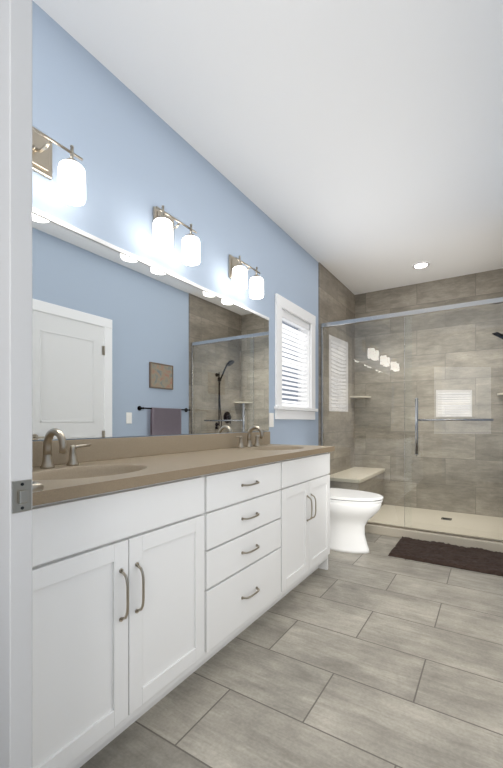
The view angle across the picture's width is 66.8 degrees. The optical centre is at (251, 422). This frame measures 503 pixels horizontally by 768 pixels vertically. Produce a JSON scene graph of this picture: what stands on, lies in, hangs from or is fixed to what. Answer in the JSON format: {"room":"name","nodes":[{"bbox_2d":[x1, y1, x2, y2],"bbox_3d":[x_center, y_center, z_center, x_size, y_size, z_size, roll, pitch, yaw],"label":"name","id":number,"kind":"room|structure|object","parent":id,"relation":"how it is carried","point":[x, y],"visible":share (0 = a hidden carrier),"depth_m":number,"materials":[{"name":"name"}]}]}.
{"room":"bathroom","nodes":[
{"label":"bathroom","id":0,"kind":"room"},
{"bbox_2d":[32,0,317,445],"bbox_3d":[-0.172,-0.290,2.708,0.120,2.743,5.735,0,0,32],"label":"wall","id":1,"kind":"structure","parent":0,"point":[140,157],"depth_m":2.00,"materials":[{"name":"blue paint"}]},
{"bbox_2d":[0,0,43,767],"bbox_3d":[-0.751,0.055,0.904,0.808,2.028,0.167,0,0,32],"label":"door frame","id":2,"kind":"structure","parent":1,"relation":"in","point":[18,486],"depth_m":0.69,"materials":[{"name":"grey paint"}]},
{"bbox_2d":[32,126,85,205],"bbox_3d":[-0.798,-1.014,1.435,0.178,0.270,0.312,0,0,32],"label":"sconce","id":3,"kind":"object","parent":1,"relation":"attached to","point":[71,182],"visible":0.6,"depth_m":1.49,"materials":[{"name":"white glass"}]},
{"bbox_2d":[32,207,268,439],"bbox_3d":[-0.460,-0.385,2.126,0.012,0.912,2.244,0,0,32],"label":"mirror","id":4,"kind":"object","parent":1,"relation":"attached to","point":[125,343],"visible":0.96,"depth_m":1.90,"materials":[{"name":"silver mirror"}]},
{"bbox_2d":[153,205,199,265],"bbox_3d":[-0.423,-1.014,2.030,0.178,0.270,0.312,0,0,32],"label":"sconce","id":5,"kind":"object","parent":1,"relation":"attached to","point":[164,227],"visible":1,"depth_m":2.02,"materials":[{"name":"white glass"}]},
{"bbox_2d":[229,255,263,298],"bbox_3d":[-0.054,-1.014,2.613,0.178,0.270,0.312,0,0,32],"label":"sconce","id":6,"kind":"object","parent":1,"relation":"attached to","point":[238,270],"visible":1,"depth_m":2.61,"materials":[{"name":"white glass"}]},
{"bbox_2d":[269,413,273,426],"bbox_3d":[0.164,-0.017,3.119,0.008,0.116,0.072,0,0,32],"label":"outlet","id":7,"kind":"object","parent":1,"relation":"attached to","point":[271,419],"visible":1,"depth_m":3.11,"materials":[{"name":"white plastic"}]},
{"bbox_2d":[274,293,317,419],"bbox_3d":[0.381,-0.546,3.537,0.160,1.045,0.848,0,0,32],"label":"window","id":8,"kind":"structure","parent":1,"relation":"in","point":[302,320],"depth_m":3.56,"materials":[{"name":"white wood"}]},
{"bbox_2d":[318,262,354,474],"bbox_3d":[1.027,-0.290,4.482,0.012,2.743,1.215,0,0,32],"label":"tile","id":9,"kind":"structure","parent":1,"relation":"attached to","point":[336,299],"depth_m":4.43,"materials":[{"name":"grey tile"}]},
{"bbox_2d":[350,396,370,397],"bbox_3d":[1.383,-0.319,4.835,0.210,0.020,0.210,0,0,32],"label":"corner shelf","id":10,"kind":"object","parent":9,"relation":"attached to","point":[360,397],"depth_m":4.79,"materials":[{"name":"beige stone"}]},
{"bbox_2d":[33,0,502,294],"bbox_3d":[0.639,-1.712,2.195,2.040,0.100,5.735,0,0,32],"label":"ceiling","id":11,"kind":"structure","parent":0,"point":[354,147],"depth_m":2.02,"materials":[{"name":"white paint"}]},
{"bbox_2d":[412,262,429,268],"bbox_3d":[1.793,-1.658,4.033,0.170,0.008,0.170,0,0,32],"label":"recessed light","id":12,"kind":"object","parent":11,"relation":"in","point":[419,265],"visible":1,"depth_m":4.03,"materials":[{"name":"white paint"}]},
{"bbox_2d":[80,533,502,767],"bbox_3d":[0.639,1.131,2.195,2.040,0.100,5.735,0,0,32],"label":"floor","id":13,"kind":"structure","parent":0,"point":[376,656],"depth_m":1.57,"materials":[{"name":"tile"}]},
{"bbox_2d":[32,432,334,767],"bbox_3d":[-0.227,0.579,1.977,0.565,1.005,2.247,0,0,32],"label":"bathroom vanity","id":14,"kind":"object","parent":13,"relation":"on","point":[163,566],"visible":0.96,"depth_m":1.39,"materials":[{"name":"white paint"}]},
{"bbox_2d":[40,428,90,468],"bbox_3d":[-0.747,0.099,1.442,0.142,0.153,0.361,0,0,32],"label":"faucet","id":15,"kind":"object","parent":14,"relation":"on","point":[47,461],"visible":0.75,"depth_m":1.45,"materials":[{"name":"silver metal"}]},
{"bbox_2d":[235,425,263,447],"bbox_3d":[0.022,0.099,2.659,0.142,0.153,0.361,0,0,32],"label":"faucet","id":16,"kind":"object","parent":14,"relation":"on","point":[249,432],"visible":1,"depth_m":2.66,"materials":[{"name":"silver metal"}]},
{"bbox_2d":[330,488,383,553],"bbox_3d":[0.747,0.675,3.313,0.772,0.812,0.490,0,0,32],"label":"toilet","id":17,"kind":"object","parent":13,"relation":"on","point":[352,512],"visible":0.5,"depth_m":3.16,"materials":[{"name":"white ceramic"}]},
{"bbox_2d":[365,504,502,552],"bbox_3d":[1.782,1.038,4.003,1.774,0.085,1.192,0,0,32],"label":"shower base","id":18,"kind":"object","parent":13,"relation":"on","point":[493,546],"visible":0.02,"depth_m":3.74,"materials":[{"name":"beige stone"}]},
{"bbox_2d":[330,467,384,505],"bbox_3d":[1.221,0.806,4.413,0.386,0.449,1.096,0,0,32],"label":"shower bench","id":19,"kind":"object","parent":18,"relation":"on","point":[372,480],"depth_m":4.23,"materials":[{"name":"stone"}]},
{"bbox_2d":[321,297,502,542],"bbox_3d":[1.474,-0.018,3.516,1.773,2.026,0.086,0,0,32],"label":"glass shower door","id":20,"kind":"structure","parent":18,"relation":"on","point":[479,303],"depth_m":3.50,"materials":[{"name":"clear glass"}]},
{"bbox_2d":[388,536,502,575],"bbox_3d":[1.634,1.065,3.058,0.932,0.032,0.546,0,0,32],"label":"rug","id":21,"kind":"object","parent":13,"relation":"on","point":[481,560],"visible":1,"depth_m":3.03,"materials":[{"name":"brown fabric"}]},
{"bbox_3d":[2.139,-0.290,4.569,1.800,2.743,0.120,0,0,32],"label":"wall","id":22,"kind":"structure","parent":0,"visible":0},
{"bbox_2d":[355,268,502,516],"bbox_3d":[2.104,-0.290,4.513,1.776,2.743,0.012,0,0,32],"label":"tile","id":23,"kind":"structure","parent":22,"relation":"attached to","point":[467,288],"depth_m":4.47,"materials":[{"name":"grey tile"}]},
{"bbox_3d":[1.451,-0.290,1.683,0.120,2.743,5.735,0,0,32],"label":"wall","id":24,"kind":"structure","parent":0,"visible":0},
{"bbox_3d":[2.538,-0.290,3.527,0.012,2.743,1.215,0,0,32],"label":"tile","id":25,"kind":"structure","parent":24,"relation":"attached to","visible":0},
{"bbox_2d":[492,332,502,338],"bbox_3d":[2.472,-0.383,3.679,0.259,0.967,0.410,0,0,32],"label":"shower head","id":26,"kind":"object","parent":25,"relation":"attached to","point":[498,334],"depth_m":3.61},
{"label":"outside","id":27,"kind":"structure","parent":0,"visible":0},
{"bbox_2d":[282,321,297,403],"bbox_3d":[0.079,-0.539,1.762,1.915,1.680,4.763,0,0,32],"label":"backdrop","id":28,"kind":"structure","parent":27,"point":[292,395],"depth_m":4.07,"materials":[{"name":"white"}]}
]}

